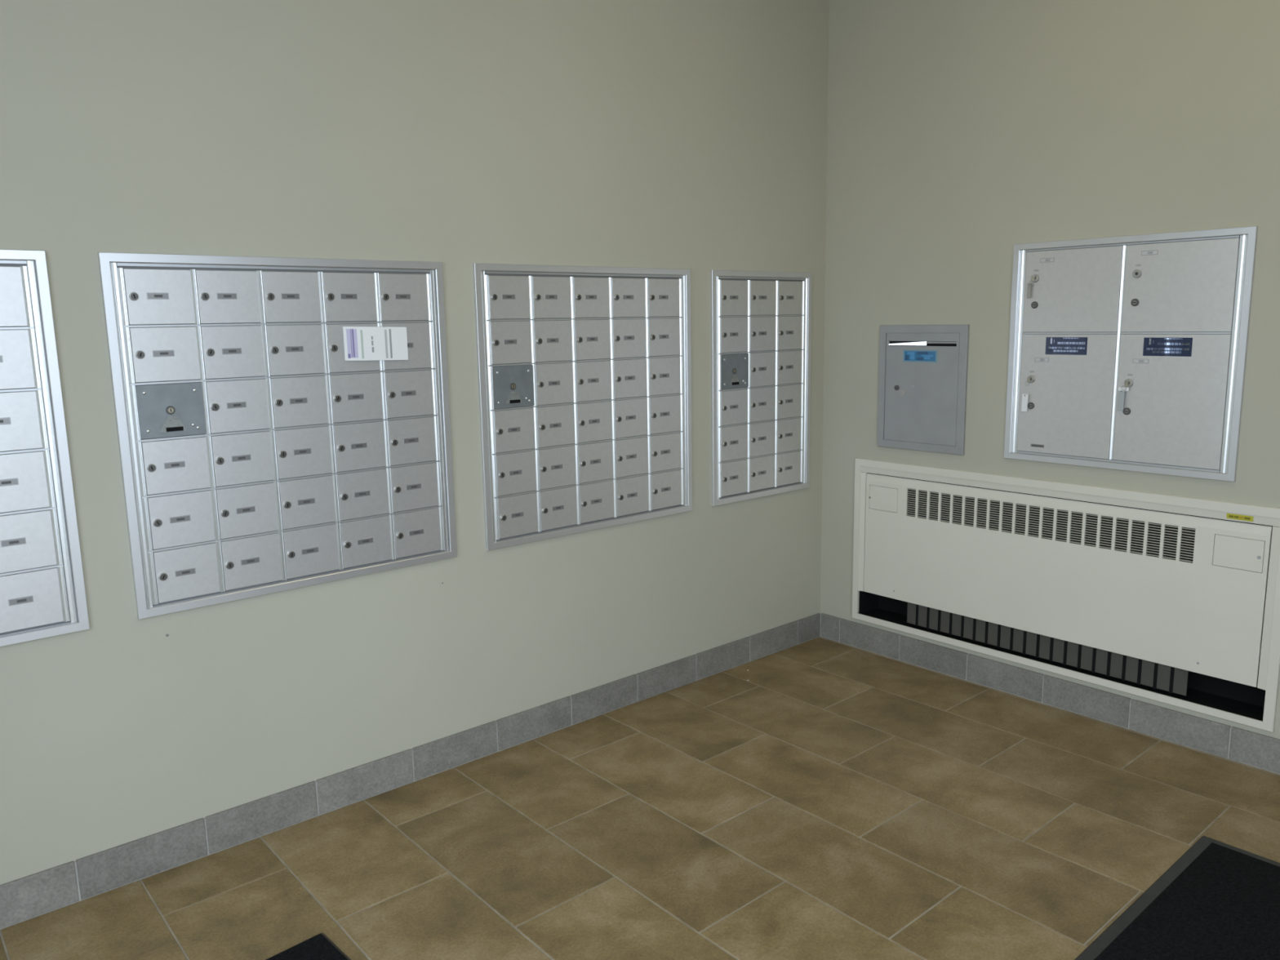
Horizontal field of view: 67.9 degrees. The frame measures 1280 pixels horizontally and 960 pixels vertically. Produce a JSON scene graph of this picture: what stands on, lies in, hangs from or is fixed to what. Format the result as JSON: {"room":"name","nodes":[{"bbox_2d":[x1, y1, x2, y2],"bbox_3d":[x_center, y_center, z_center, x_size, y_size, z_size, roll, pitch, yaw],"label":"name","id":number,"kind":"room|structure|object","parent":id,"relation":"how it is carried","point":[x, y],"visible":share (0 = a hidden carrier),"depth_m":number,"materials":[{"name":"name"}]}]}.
{"room":"apartment mail room","nodes":[
{"label":"apartment mail room","id":0,"kind":"room"},
{"bbox_2d":[0,0,829,884],"bbox_3d":[-0.754,-0.578,2.755,4.170,3.050,0.121,-9,13,-40],"label":"wall","id":1,"kind":"structure","parent":0,"point":[691,135],"depth_m":2.73,"materials":[{"name":"paint"}]},
{"bbox_2d":[0,248,89,646],"bbox_3d":[-1.560,-0.045,2.045,0.576,0.893,0.013,-9,13,-40],"label":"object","id":2,"kind":"object","parent":1,"relation":"attached to","point":[42,592],"visible":1,"depth_m":2.19,"materials":[{"name":"silver metal"}]},
{"bbox_2d":[97,252,457,619],"bbox_3d":[-0.919,-0.148,2.588,0.902,0.893,0.013,-9,13,-40],"label":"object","id":3,"kind":"object","parent":1,"relation":"attached to","point":[256,459],"visible":1,"depth_m":2.53,"materials":[{"name":"silver metal"}]},
{"bbox_2d":[342,326,408,360],"bbox_3d":[-0.746,-0.387,2.695,0.192,0.100,0.005,-9,13,-40],"label":"leaflet","id":4,"kind":"object","parent":3,"relation":"attached to","point":[360,343],"visible":1,"depth_m":2.69,"materials":[{"name":"white paper"}]},
{"bbox_2d":[0,613,819,929],"bbox_3d":[-0.490,0.847,3.118,3.390,0.109,0.010,-9,13,-40],"label":"baseboard","id":5,"kind":"structure","parent":1,"relation":"attached to","point":[24,899],"depth_m":2.80,"materials":[{"name":"tile"}]},
{"bbox_2d":[472,262,692,551],"bbox_3d":[-0.153,-0.271,3.237,0.902,0.893,0.013,-9,13,-40],"label":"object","id":6,"kind":"object","parent":1,"relation":"attached to","point":[584,372],"visible":1,"depth_m":3.20,"materials":[{"name":"silver metal"}]},
{"bbox_2d":[710,269,812,506],"bbox_3d":[0.491,-0.374,3.783,0.576,0.893,0.013,-9,13,-40],"label":"panel","id":7,"kind":"object","parent":1,"relation":"attached to","point":[761,321],"visible":1,"depth_m":3.77,"materials":[{"name":"silver metal"}]},
{"bbox_2d":[0,636,1279,959],"bbox_3d":[0.409,1.170,1.620,4.050,0.060,3.500,-9,13,-40],"label":"floor","id":8,"kind":"structure","parent":0,"point":[837,801],"depth_m":2.57,"materials":[{"name":"tile"}]},
{"bbox_2d":[266,932,351,959],"bbox_3d":[-0.770,1.165,1.567,0.970,0.010,0.910,-10,13,-43],"label":"floor mat","id":9,"kind":"object","parent":8,"relation":"on","point":[319,947],"visible":1,"depth_m":2.14,"materials":[{"name":"rubber"}]},
{"bbox_2d":[1074,835,1279,959],"bbox_3d":[1.253,1.099,1.739,1.500,0.011,0.920,-9,13,-40],"label":"floor mat","id":10,"kind":"object","parent":8,"relation":"on","point":[1219,900],"visible":1,"depth_m":2.22,"materials":[{"name":"carpet"}]},
{"bbox_2d":[820,0,1279,739],"bbox_3d":[1.976,-0.619,2.712,0.160,3.050,3.500,-9,13,-40],"label":"wall","id":11,"kind":"structure","parent":0,"point":[961,133],"depth_m":3.30,"materials":[{"name":"paint"}]},
{"bbox_2d":[876,324,969,455],"bbox_3d":[1.085,-0.354,3.676,0.018,0.485,0.384,-9,13,-40],"label":"box","id":12,"kind":"object","parent":11,"relation":"attached to","point":[922,376],"visible":1,"depth_m":3.66,"materials":[{"name":"grey metal"}]},
{"bbox_2d":[819,613,1279,774],"bbox_3d":[2.216,0.890,2.583,0.010,0.109,4.352,-9,13,-40],"label":"baseboard","id":13,"kind":"structure","parent":11,"relation":"attached to","point":[1260,751],"depth_m":3.37,"materials":[{"name":"tile"}]},
{"bbox_2d":[851,457,1279,732],"bbox_3d":[1.466,0.330,3.468,0.154,0.689,1.563,-9,13,-40],"label":"wall heater","id":14,"kind":"object","parent":11,"relation":"attached to","point":[1173,600],"visible":1,"depth_m":3.30,"materials":[{"name":"beige metal"}]},
{"bbox_2d":[906,602,915,624],"bbox_3d":[1.106,0.543,3.867,0.002,0.086,0.042,-9,13,-40],"label":"grille","id":15,"kind":"object","parent":14,"relation":"attached to","point":[911,614],"depth_m":3.87,"materials":[{"name":"grey metal"}]},
{"bbox_2d":[917,604,927,627],"bbox_3d":[1.139,0.549,3.829,0.002,0.086,0.042,-9,13,-40],"label":"grille","id":16,"kind":"object","parent":14,"relation":"attached to","point":[922,610],"depth_m":3.83,"materials":[{"name":"grey metal"}]},
{"bbox_2d":[928,607,937,630],"bbox_3d":[1.172,0.555,3.792,0.002,0.086,0.042,-9,13,-40],"label":"grille","id":17,"kind":"object","parent":14,"relation":"attached to","point":[933,613],"depth_m":3.79,"materials":[{"name":"grey metal"}]},
{"bbox_2d":[940,610,950,633],"bbox_3d":[1.205,0.561,3.754,0.002,0.086,0.042,-9,13,-40],"label":"grille","id":18,"kind":"object","parent":14,"relation":"attached to","point":[944,615],"depth_m":3.75,"materials":[{"name":"grey metal"}]},
{"bbox_2d":[951,613,961,636],"bbox_3d":[1.238,0.567,3.716,0.002,0.086,0.042,-9,13,-40],"label":"grille","id":19,"kind":"object","parent":14,"relation":"attached to","point":[956,619],"depth_m":3.72,"materials":[{"name":"grey metal"}]},
{"bbox_2d":[963,616,973,639],"bbox_3d":[1.271,0.573,3.678,0.002,0.086,0.042,-9,13,-40],"label":"grille","id":20,"kind":"object","parent":14,"relation":"attached to","point":[967,621],"depth_m":3.68,"materials":[{"name":"grey metal"}]},
{"bbox_2d":[975,618,985,642],"bbox_3d":[1.304,0.578,3.640,0.002,0.086,0.042,-9,13,-40],"label":"grille","id":21,"kind":"object","parent":14,"relation":"attached to","point":[980,624],"depth_m":3.64,"materials":[{"name":"grey metal"}]},
{"bbox_2d":[987,622,998,645],"bbox_3d":[1.337,0.584,3.602,0.002,0.086,0.042,-9,13,-40],"label":"grille","id":22,"kind":"object","parent":14,"relation":"attached to","point":[993,628],"depth_m":3.60,"materials":[{"name":"grey metal"}]},
{"bbox_2d":[1000,625,1010,649],"bbox_3d":[1.370,0.590,3.564,0.002,0.086,0.042,-9,13,-40],"label":"grille","id":23,"kind":"object","parent":14,"relation":"attached to","point":[1005,631],"depth_m":3.56,"materials":[{"name":"grey metal"}]},
{"bbox_2d":[1012,628,1023,653],"bbox_3d":[1.403,0.596,3.526,0.002,0.086,0.042,-9,13,-40],"label":"grille","id":24,"kind":"object","parent":14,"relation":"attached to","point":[1017,634],"depth_m":3.53,"materials":[{"name":"grey metal"}]},
{"bbox_2d":[1025,631,1036,656],"bbox_3d":[1.437,0.602,3.488,0.002,0.086,0.042,-9,13,-40],"label":"grille","id":25,"kind":"object","parent":14,"relation":"attached to","point":[1030,637],"depth_m":3.49,"materials":[{"name":"grey metal"}]},
{"bbox_2d":[1039,634,1050,659],"bbox_3d":[1.470,0.608,3.450,0.002,0.086,0.042,-9,13,-40],"label":"grille","id":26,"kind":"object","parent":14,"relation":"attached to","point":[1044,641],"depth_m":3.45,"materials":[{"name":"grey metal"}]},
{"bbox_2d":[1052,638,1064,663],"bbox_3d":[1.503,0.613,3.412,0.002,0.086,0.042,-9,13,-40],"label":"grille","id":27,"kind":"object","parent":14,"relation":"attached to","point":[1058,645],"depth_m":3.41,"materials":[{"name":"grey metal"}]},
{"bbox_2d":[1066,641,1078,666],"bbox_3d":[1.536,0.619,3.374,0.002,0.086,0.042,-9,13,-40],"label":"grille","id":28,"kind":"object","parent":14,"relation":"attached to","point":[1072,648],"depth_m":3.37,"materials":[{"name":"grey metal"}]},
{"bbox_2d":[1080,644,1093,671],"bbox_3d":[1.569,0.625,3.337,0.002,0.086,0.042,-9,13,-40],"label":"grille","id":29,"kind":"object","parent":14,"relation":"attached to","point":[1086,652],"depth_m":3.34,"materials":[{"name":"grey metal"}]},
{"bbox_2d":[1094,648,1107,675],"bbox_3d":[1.602,0.631,3.299,0.002,0.086,0.042,-9,13,-40],"label":"grille","id":30,"kind":"object","parent":14,"relation":"attached to","point":[1100,655],"depth_m":3.30,"materials":[{"name":"grey metal"}]},
{"bbox_2d":[1109,652,1123,679],"bbox_3d":[1.635,0.637,3.261,0.002,0.086,0.042,-9,13,-40],"label":"grille","id":31,"kind":"object","parent":14,"relation":"attached to","point":[1116,660],"depth_m":3.26,"materials":[{"name":"grey metal"}]},
{"bbox_2d":[1124,655,1138,683],"bbox_3d":[1.668,0.642,3.223,0.002,0.086,0.042,-9,13,-40],"label":"grille","id":32,"kind":"object","parent":14,"relation":"attached to","point":[1131,664],"depth_m":3.22,"materials":[{"name":"grey metal"}]},
{"bbox_2d":[1140,659,1154,687],"bbox_3d":[1.701,0.648,3.185,0.002,0.086,0.042,-9,13,-40],"label":"grille","id":33,"kind":"object","parent":14,"relation":"attached to","point":[1147,668],"depth_m":3.18,"materials":[{"name":"grey metal"}]},
{"bbox_2d":[1156,663,1170,691],"bbox_3d":[1.734,0.654,3.147,0.002,0.086,0.042,-9,13,-40],"label":"grille","id":34,"kind":"object","parent":14,"relation":"attached to","point":[1163,672],"depth_m":3.15,"materials":[{"name":"grey metal"}]},
{"bbox_2d":[1173,667,1188,695],"bbox_3d":[1.767,0.660,3.109,0.002,0.086,0.042,-9,13,-40],"label":"grille","id":35,"kind":"object","parent":14,"relation":"attached to","point":[1180,676],"depth_m":3.11,"materials":[{"name":"grey metal"}]},
{"bbox_2d":[1004,226,1257,481],"bbox_3d":[1.560,-0.410,3.108,0.013,0.755,0.747,-9,13,-40],"label":"locker","id":36,"kind":"object","parent":11,"relation":"attached to","point":[1167,315],"visible":1,"depth_m":3.07,"materials":[{"name":"silver metal"}]},
{"bbox_2d":[1021,377,1031,412],"bbox_3d":[1.355,-0.301,3.345,0.020,0.124,0.028,-9,13,-40],"label":"key","id":37,"kind":"object","parent":36,"relation":"attached to","point":[1024,397],"visible":1,"depth_m":3.35,"materials":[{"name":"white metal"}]},
{"bbox_2d":[1026,275,1035,297],"bbox_3d":[1.347,-0.667,3.285,0.020,0.076,0.025,-9,13,-40],"label":"key","id":38,"kind":"object","parent":36,"relation":"attached to","point":[1028,286],"visible":1,"depth_m":3.29,"materials":[{"name":"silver metal"}]},
{"bbox_2d":[1116,380,1128,410],"bbox_3d":[1.570,-0.275,3.096,0.020,0.099,0.033,-9,13,-40],"label":"key","id":39,"kind":"object","parent":36,"relation":"attached to","point":[1122,389],"visible":1,"depth_m":3.10,"materials":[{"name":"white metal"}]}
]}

